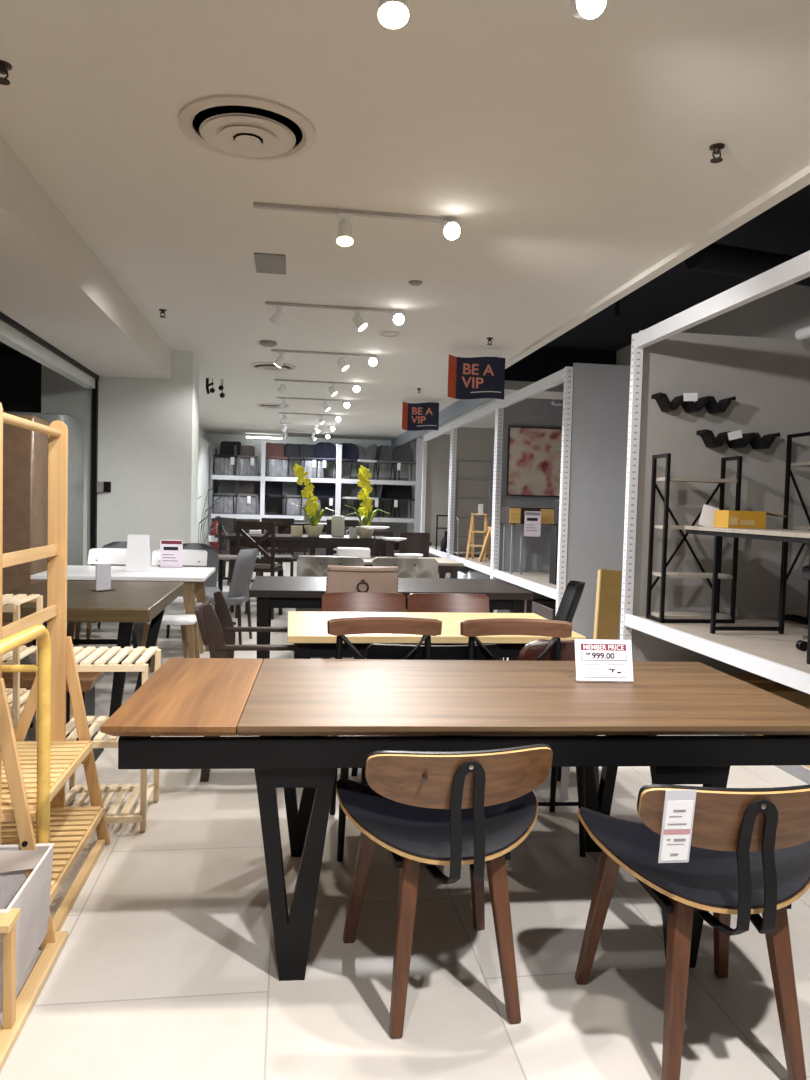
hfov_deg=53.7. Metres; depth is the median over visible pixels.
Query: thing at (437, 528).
stand
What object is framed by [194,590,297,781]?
wooden armchair
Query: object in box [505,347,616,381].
wall
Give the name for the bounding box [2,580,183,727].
table
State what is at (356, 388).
track light
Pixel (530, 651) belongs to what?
dining chair
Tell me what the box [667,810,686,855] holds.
print
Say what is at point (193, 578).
dining table
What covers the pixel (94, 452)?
trim frame
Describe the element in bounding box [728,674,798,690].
cardboard box
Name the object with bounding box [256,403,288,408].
ceiling vent
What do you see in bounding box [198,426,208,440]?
wall
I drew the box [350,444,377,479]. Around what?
dining chair
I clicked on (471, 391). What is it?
print
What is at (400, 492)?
dining chair
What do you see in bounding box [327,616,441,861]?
chair
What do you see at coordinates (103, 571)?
sign holder
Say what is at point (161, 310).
sprinkler head
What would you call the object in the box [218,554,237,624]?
side table
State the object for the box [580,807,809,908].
cushion
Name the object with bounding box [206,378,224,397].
bracket
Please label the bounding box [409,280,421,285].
sensor
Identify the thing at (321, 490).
dining chair
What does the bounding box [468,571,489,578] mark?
pack
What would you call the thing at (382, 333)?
ceiling speaker
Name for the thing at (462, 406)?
trim
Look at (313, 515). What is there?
orchid plant
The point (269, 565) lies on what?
dining chair
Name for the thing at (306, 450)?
dining chair
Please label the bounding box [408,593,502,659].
dining chair
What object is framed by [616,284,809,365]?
wall
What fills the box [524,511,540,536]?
price sign
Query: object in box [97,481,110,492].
wall switch
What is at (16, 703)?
rack
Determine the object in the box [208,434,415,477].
wall
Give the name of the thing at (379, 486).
dining chair
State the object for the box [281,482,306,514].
dining chair
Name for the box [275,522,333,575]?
table
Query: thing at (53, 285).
ceiling
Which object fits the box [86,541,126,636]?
dining chair
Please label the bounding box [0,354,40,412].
wall
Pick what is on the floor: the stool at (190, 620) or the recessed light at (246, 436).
the stool at (190, 620)
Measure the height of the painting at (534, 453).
0.870 m
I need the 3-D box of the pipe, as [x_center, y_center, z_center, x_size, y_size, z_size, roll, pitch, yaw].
[3.080,-1.515,5.429,0.088,0.090,1.201,1,3,-10]
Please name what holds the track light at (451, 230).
attached to the ceiling at (570, 157)
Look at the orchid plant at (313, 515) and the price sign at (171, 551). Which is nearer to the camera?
the price sign at (171, 551)
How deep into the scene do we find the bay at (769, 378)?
6.21 m
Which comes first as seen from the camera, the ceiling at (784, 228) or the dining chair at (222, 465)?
the ceiling at (784, 228)
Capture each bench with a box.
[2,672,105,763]
[351,643,500,784]
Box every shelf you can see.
[0,402,109,950]
[454,552,487,554]
[549,499,559,584]
[651,392,735,413]
[696,429,779,449]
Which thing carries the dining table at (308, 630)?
on the floor
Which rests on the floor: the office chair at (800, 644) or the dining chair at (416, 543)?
the dining chair at (416, 543)
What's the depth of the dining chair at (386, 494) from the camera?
19.07 m
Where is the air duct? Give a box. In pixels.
[615,243,809,315]
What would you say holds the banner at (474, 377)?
hanging from the ceiling at (570, 157)
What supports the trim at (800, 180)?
attached to the wall at (543, 362)
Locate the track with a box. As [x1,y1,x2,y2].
[0,311,98,379]
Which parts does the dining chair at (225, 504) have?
seat, backrest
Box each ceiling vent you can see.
[178,94,316,160]
[250,362,295,371]
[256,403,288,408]
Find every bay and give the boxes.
[421,422,451,577]
[448,400,496,578]
[492,363,630,639]
[620,250,809,784]
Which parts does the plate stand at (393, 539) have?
plate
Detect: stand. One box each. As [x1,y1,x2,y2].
[360,526,389,557]
[380,537,406,557]
[436,515,447,549]
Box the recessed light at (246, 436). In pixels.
[246,436,281,438]
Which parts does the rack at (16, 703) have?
shelf rail, shelf rail, shelf rail, leg, leg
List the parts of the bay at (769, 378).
panel, rail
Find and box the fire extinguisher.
[209,516,219,552]
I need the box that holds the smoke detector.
[259,340,276,346]
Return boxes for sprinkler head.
[0,60,11,84]
[159,309,166,317]
[486,337,492,344]
[709,143,724,162]
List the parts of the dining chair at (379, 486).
backrest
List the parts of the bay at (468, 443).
panel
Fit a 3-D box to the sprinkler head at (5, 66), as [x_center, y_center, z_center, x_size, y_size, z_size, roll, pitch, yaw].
[-1.488,-1.725,2.957,0.064,0.063,0.064,1,3,-8]
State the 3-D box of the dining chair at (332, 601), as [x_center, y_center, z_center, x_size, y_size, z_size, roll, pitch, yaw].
[-0.247,0.747,4.987,0.576,0.787,0.523,1,3,-8]
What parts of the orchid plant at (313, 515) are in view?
flower, flower, flower, flower, flower, flower, flower, flower, pot, flower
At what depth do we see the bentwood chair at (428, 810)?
2.10 m
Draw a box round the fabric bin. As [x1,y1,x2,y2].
[0,843,53,1010]
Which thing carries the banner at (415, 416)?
hanging from the ceiling at (570, 157)
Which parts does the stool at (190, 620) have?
leg, seat, leg, leg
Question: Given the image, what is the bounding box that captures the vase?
[440,531,447,551]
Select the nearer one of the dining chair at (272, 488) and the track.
the track
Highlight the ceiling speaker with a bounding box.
[379,331,399,336]
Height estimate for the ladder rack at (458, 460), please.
1.551 m
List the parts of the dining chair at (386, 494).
backrest, seat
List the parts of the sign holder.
panel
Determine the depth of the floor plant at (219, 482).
10.87 m
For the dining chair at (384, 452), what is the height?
0.841 m
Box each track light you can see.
[253,202,459,245]
[265,301,403,330]
[271,349,376,370]
[275,379,359,395]
[277,397,349,410]
[279,412,340,424]
[280,423,334,432]
[281,431,329,440]
[378,0,605,28]
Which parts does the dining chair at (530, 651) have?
backrest, leg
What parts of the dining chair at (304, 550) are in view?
backrest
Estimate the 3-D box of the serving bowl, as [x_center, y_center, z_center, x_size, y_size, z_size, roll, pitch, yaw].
[0.038,0.187,8.867,0.320,0.060,0.320,1,3,-8]
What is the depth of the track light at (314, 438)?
18.40 m
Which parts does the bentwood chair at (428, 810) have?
leg, leg, seat, seat frame, backrest, leg, leg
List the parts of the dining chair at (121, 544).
backrest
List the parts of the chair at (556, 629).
leg, rail, seat, leg, hanging strip, leg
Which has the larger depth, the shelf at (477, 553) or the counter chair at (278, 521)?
the shelf at (477, 553)
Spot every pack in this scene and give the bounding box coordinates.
[458,571,467,578]
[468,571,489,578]
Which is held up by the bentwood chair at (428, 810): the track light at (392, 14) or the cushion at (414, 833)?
the cushion at (414, 833)
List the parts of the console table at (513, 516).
leg, leg, leg, drawer, leg, drawer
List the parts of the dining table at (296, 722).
leg, leg, leg, leg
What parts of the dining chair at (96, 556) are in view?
leg, leg, backrest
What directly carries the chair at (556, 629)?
on the floor
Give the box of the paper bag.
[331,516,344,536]
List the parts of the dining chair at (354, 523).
leg, rail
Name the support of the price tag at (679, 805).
hanging from the bentwood chair at (749, 856)
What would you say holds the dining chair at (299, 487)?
on the storage rack at (344, 484)
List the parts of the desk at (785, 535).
leg, foot rail, leg, leg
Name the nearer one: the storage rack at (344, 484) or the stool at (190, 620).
the stool at (190, 620)
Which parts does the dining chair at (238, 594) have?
seat, leg, backrest, leg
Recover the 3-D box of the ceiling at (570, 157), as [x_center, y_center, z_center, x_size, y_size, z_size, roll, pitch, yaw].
[0.743,-2.018,8.708,8.100,0.120,23.200,1,3,-8]
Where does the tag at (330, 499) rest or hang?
hanging from the dining chair at (321, 490)
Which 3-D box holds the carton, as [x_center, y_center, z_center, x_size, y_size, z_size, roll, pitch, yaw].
[2.319,-0.136,5.354,0.409,0.116,0.229,1,3,-2]
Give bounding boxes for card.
[125,535,150,571]
[478,504,482,513]
[698,504,718,526]
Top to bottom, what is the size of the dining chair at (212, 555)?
0.901 m
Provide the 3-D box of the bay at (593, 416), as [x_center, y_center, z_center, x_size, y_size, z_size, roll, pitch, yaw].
[2.203,-0.348,8.981,1.825,2.740,2.560,1,3,-8]
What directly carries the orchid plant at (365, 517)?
on the table at (281, 540)
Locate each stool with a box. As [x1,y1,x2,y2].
[139,606,189,657]
[146,614,199,671]
[465,513,490,560]
[478,527,491,561]
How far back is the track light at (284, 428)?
16.38 m
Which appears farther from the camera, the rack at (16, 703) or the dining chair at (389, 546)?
the dining chair at (389, 546)
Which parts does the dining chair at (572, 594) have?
backrest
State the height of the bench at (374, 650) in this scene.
0.747 m
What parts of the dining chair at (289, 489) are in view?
seat, backrest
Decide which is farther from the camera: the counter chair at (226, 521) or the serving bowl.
the counter chair at (226, 521)
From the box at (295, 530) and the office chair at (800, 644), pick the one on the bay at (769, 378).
the office chair at (800, 644)
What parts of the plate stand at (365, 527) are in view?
stem, plate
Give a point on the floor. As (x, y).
(166, 968)
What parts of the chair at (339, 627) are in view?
leg, leg, rail, leg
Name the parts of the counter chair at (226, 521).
leg, rail, rail, leg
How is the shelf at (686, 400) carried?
attached to the bay at (769, 378)
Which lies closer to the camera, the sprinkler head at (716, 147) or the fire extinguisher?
the sprinkler head at (716, 147)
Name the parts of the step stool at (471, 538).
leg, leg, leg, leg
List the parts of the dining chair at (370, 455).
seat, backrest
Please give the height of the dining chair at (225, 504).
0.841 m
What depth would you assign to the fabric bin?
2.31 m
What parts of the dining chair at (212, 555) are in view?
leg, seat, backrest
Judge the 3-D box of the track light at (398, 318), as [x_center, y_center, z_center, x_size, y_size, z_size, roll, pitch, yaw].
[-0.565,-1.796,6.470,1.117,0.190,0.134,1,3,-8]
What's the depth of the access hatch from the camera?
5.31 m
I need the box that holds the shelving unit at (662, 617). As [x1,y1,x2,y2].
[646,453,742,622]
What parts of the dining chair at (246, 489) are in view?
leg, backrest, seat, leg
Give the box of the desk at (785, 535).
[684,526,809,663]
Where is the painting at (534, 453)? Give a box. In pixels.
[506,426,561,496]
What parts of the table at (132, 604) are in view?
leg, leg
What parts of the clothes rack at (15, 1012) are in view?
corner post, rail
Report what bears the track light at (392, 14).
attached to the ceiling at (570, 157)
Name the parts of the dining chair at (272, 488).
backrest, seat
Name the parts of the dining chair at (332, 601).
backrest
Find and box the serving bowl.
[394,553,422,557]
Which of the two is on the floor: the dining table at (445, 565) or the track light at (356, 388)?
the dining table at (445, 565)
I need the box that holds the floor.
[0,561,809,1079]
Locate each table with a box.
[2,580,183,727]
[30,565,214,664]
[100,658,809,980]
[214,532,314,576]
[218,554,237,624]
[225,533,390,612]
[249,576,533,659]
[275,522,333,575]
[287,611,585,780]
[299,555,463,578]
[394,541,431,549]
[501,507,553,573]
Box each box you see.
[249,530,260,533]
[291,526,302,536]
[337,547,369,558]
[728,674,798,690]
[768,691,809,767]
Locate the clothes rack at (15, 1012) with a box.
[0,624,67,1069]
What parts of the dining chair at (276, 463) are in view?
leg, backrest, seat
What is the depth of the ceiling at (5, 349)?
8.63 m
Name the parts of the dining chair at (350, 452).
backrest, seat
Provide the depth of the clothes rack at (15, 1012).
2.29 m
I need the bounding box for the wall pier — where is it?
[197,435,215,544]
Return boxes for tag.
[329,498,332,505]
[658,790,696,862]
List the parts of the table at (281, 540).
leg, leg, leg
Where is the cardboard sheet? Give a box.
[593,569,621,639]
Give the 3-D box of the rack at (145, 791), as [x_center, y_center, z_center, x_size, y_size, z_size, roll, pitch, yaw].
[-1.265,0.832,3.399,0.382,0.701,0.370,1,3,-8]
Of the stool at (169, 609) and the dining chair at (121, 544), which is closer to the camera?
the stool at (169, 609)
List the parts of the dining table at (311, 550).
leg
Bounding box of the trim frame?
[90,379,97,622]
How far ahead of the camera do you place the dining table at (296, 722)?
2.36 m
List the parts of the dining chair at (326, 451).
backrest, seat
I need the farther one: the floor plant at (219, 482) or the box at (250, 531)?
the floor plant at (219, 482)
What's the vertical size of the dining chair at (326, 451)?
0.861 m
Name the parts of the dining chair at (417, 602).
backrest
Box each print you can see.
[162,554,176,560]
[471,391,500,392]
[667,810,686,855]
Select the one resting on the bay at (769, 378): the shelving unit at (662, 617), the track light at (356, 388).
the shelving unit at (662, 617)
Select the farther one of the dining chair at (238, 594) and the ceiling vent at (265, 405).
the ceiling vent at (265, 405)
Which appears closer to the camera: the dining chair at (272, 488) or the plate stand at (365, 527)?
the plate stand at (365, 527)
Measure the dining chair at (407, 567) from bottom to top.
0.867 m
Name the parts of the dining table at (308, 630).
leg, leg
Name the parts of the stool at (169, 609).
leg, seat, leg, leg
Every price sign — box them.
[160,539,182,567]
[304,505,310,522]
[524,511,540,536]
[573,639,633,682]
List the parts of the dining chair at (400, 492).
backrest, seat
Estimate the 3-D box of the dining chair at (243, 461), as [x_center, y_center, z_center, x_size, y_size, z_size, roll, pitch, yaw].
[-3.657,-1.825,18.371,0.540,0.723,0.585,0,3,-22]
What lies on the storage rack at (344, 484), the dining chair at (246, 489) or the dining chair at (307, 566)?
the dining chair at (246, 489)
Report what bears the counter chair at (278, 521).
on the floor
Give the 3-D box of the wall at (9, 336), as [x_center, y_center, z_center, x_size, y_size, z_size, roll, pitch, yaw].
[-2.484,-1.387,2.607,0.100,0.140,12.000,1,3,-8]
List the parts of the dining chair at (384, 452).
backrest, seat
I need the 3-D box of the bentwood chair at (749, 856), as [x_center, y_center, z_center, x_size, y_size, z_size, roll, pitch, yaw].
[0.762,0.926,2.072,0.570,0.750,0.539,1,3,-7]
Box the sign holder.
[91,564,114,591]
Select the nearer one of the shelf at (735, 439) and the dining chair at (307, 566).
the shelf at (735, 439)
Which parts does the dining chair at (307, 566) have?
seat, backrest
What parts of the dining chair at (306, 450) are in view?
backrest, seat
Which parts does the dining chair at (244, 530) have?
backrest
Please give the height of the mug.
0.120 m
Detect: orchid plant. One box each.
[293,463,337,536]
[345,466,389,537]
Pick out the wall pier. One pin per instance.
(203, 445)
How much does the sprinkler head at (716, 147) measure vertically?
0.063 m
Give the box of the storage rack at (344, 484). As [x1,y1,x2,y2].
[209,438,422,557]
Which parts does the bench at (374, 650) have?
leg, leg, backrest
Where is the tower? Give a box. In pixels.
[778,432,809,624]
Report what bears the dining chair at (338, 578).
on the floor
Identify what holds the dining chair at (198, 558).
on the floor
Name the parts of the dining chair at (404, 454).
backrest, seat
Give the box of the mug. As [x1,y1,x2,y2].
[346,528,357,537]
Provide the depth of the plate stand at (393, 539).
9.06 m
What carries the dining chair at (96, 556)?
on the floor
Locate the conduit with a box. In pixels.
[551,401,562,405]
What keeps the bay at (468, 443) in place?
on the floor
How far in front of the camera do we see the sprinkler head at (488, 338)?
7.53 m
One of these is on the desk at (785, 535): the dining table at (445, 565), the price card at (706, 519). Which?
the price card at (706, 519)
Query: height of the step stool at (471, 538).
0.699 m
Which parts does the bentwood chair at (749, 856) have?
leg, leg, seat, seat frame, leg, backrest, leg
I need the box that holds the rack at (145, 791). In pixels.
[65,647,160,831]
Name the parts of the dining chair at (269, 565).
leg, rail, rail, seat, seat frame, leg, leg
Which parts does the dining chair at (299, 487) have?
backrest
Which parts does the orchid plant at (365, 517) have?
flower, flower, flower, flower, pot, flower, flower, flower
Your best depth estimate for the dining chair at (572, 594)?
6.08 m
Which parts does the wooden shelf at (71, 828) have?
leg, leg, cross rail, cross rail, hanging rail, shelf frame, shelf frame, leg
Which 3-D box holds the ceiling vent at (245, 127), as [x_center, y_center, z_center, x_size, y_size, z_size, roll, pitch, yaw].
[-0.670,-1.731,3.419,0.580,0.050,0.580,1,3,-8]
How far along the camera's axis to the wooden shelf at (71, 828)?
2.94 m
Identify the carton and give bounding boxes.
[714,510,785,528]
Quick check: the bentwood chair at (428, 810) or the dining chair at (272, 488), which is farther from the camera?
the dining chair at (272, 488)
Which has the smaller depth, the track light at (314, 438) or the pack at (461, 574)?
the pack at (461, 574)
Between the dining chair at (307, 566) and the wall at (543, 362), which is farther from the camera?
the wall at (543, 362)
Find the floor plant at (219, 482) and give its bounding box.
[197,482,226,542]
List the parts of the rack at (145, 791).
leg, shelf rail, shelf rail, shelf rail, shelf rail, shelf rail, shelf rail, leg, leg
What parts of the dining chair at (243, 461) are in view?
leg, backrest, seat, leg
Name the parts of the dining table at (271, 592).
leg, leg, leg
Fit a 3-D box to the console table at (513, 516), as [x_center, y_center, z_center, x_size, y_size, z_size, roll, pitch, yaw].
[1.754,0.011,9.807,1.100,0.800,0.415,1,3,-8]
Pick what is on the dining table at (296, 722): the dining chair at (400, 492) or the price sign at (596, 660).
the price sign at (596, 660)
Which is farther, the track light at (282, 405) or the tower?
the track light at (282, 405)
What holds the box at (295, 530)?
on the table at (281, 540)
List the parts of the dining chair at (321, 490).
backrest, seat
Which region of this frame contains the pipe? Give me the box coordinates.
[795,325,809,340]
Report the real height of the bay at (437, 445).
2.740 m
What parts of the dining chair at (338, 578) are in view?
ring pull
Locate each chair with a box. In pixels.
[74,548,126,646]
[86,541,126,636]
[152,549,206,653]
[166,543,219,637]
[187,548,257,646]
[212,480,239,513]
[213,441,240,475]
[218,517,262,587]
[227,526,258,585]
[234,445,258,475]
[234,483,259,514]
[235,521,282,619]
[260,518,293,575]
[265,443,290,476]
[265,481,288,514]
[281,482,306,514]
[281,532,308,566]
[285,443,309,477]
[293,556,363,658]
[297,482,321,515]
[300,444,324,477]
[312,442,335,478]
[313,482,335,515]
[321,592,405,658]
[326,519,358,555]
[326,565,398,592]
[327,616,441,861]
[334,443,361,478]
[336,744,552,1037]
[341,484,362,514]
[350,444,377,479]
[356,484,383,517]
[370,532,392,556]
[372,557,437,611]
[373,445,399,480]
[374,484,399,517]
[390,446,415,480]
[390,485,414,517]
[399,532,429,556]
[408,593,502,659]
[460,618,585,856]
[504,581,584,659]
[517,639,598,794]
[575,784,809,1079]
[796,565,809,650]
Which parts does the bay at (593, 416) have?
panel, panel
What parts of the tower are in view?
shelf, rail, shelf, shelf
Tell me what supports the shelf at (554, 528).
on the bay at (593, 416)
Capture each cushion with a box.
[338,778,536,860]
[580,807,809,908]
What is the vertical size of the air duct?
0.550 m
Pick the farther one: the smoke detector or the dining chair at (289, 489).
the dining chair at (289, 489)
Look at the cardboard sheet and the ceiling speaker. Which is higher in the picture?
the ceiling speaker
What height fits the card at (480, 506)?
0.140 m
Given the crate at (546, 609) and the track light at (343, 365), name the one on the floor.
the crate at (546, 609)
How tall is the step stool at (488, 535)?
0.521 m
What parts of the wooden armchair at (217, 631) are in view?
backrest, leg, leg, armrest, armrest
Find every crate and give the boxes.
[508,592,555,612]
[532,601,555,619]
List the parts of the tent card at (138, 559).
panel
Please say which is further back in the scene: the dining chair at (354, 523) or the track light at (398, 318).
the dining chair at (354, 523)
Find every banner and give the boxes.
[402,401,438,430]
[447,348,504,399]
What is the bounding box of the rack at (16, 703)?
[2,594,42,740]
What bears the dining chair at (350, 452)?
on the storage rack at (344, 484)
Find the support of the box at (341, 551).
on the dining table at (445, 565)
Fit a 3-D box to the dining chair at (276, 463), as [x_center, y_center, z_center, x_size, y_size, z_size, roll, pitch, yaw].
[-2.962,-1.851,18.471,0.570,0.802,0.584,1,3,-21]
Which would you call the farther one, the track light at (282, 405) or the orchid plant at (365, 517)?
the track light at (282, 405)
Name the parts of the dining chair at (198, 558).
backrest, seat, leg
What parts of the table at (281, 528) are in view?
leg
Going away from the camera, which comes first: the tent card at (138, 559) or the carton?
the carton
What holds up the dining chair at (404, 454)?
on the storage rack at (344, 484)
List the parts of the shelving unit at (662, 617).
frame, shelf, shelf, shelf, rail, shelf, frame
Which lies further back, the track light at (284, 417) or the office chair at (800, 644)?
the track light at (284, 417)
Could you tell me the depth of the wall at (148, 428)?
8.65 m
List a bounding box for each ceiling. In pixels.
[0,0,809,440]
[0,135,170,379]
[0,341,25,355]
[542,184,809,350]
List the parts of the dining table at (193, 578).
leg, leg, leg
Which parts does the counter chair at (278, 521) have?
leg, seat frame, seat, rail, rail, leg, leg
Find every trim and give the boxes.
[391,398,493,447]
[505,165,809,368]
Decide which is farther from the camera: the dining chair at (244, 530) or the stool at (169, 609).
the dining chair at (244, 530)
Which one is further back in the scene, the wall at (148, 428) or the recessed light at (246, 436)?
the recessed light at (246, 436)
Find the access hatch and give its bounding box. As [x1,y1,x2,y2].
[254,253,285,274]
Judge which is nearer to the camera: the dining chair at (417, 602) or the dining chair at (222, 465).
the dining chair at (417, 602)
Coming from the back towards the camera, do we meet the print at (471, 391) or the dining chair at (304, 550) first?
the dining chair at (304, 550)
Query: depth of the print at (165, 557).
7.07 m
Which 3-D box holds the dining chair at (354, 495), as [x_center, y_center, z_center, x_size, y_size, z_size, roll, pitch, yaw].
[-1.247,-0.967,18.751,0.565,0.841,0.520,0,3,-28]
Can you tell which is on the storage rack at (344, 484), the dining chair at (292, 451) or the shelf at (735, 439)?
the dining chair at (292, 451)
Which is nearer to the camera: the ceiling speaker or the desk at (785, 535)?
the desk at (785, 535)
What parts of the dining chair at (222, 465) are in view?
seat, backrest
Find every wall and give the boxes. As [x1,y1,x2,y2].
[0,320,94,388]
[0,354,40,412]
[41,351,199,566]
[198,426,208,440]
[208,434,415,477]
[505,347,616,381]
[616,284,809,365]
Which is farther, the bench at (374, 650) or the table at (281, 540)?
the table at (281, 540)
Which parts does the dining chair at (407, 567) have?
backrest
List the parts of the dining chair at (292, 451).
backrest, seat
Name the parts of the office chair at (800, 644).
seat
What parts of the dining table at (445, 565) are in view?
leg, leg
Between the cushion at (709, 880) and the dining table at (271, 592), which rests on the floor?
the dining table at (271, 592)
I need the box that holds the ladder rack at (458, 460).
[454,459,491,556]
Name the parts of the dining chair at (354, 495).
seat, backrest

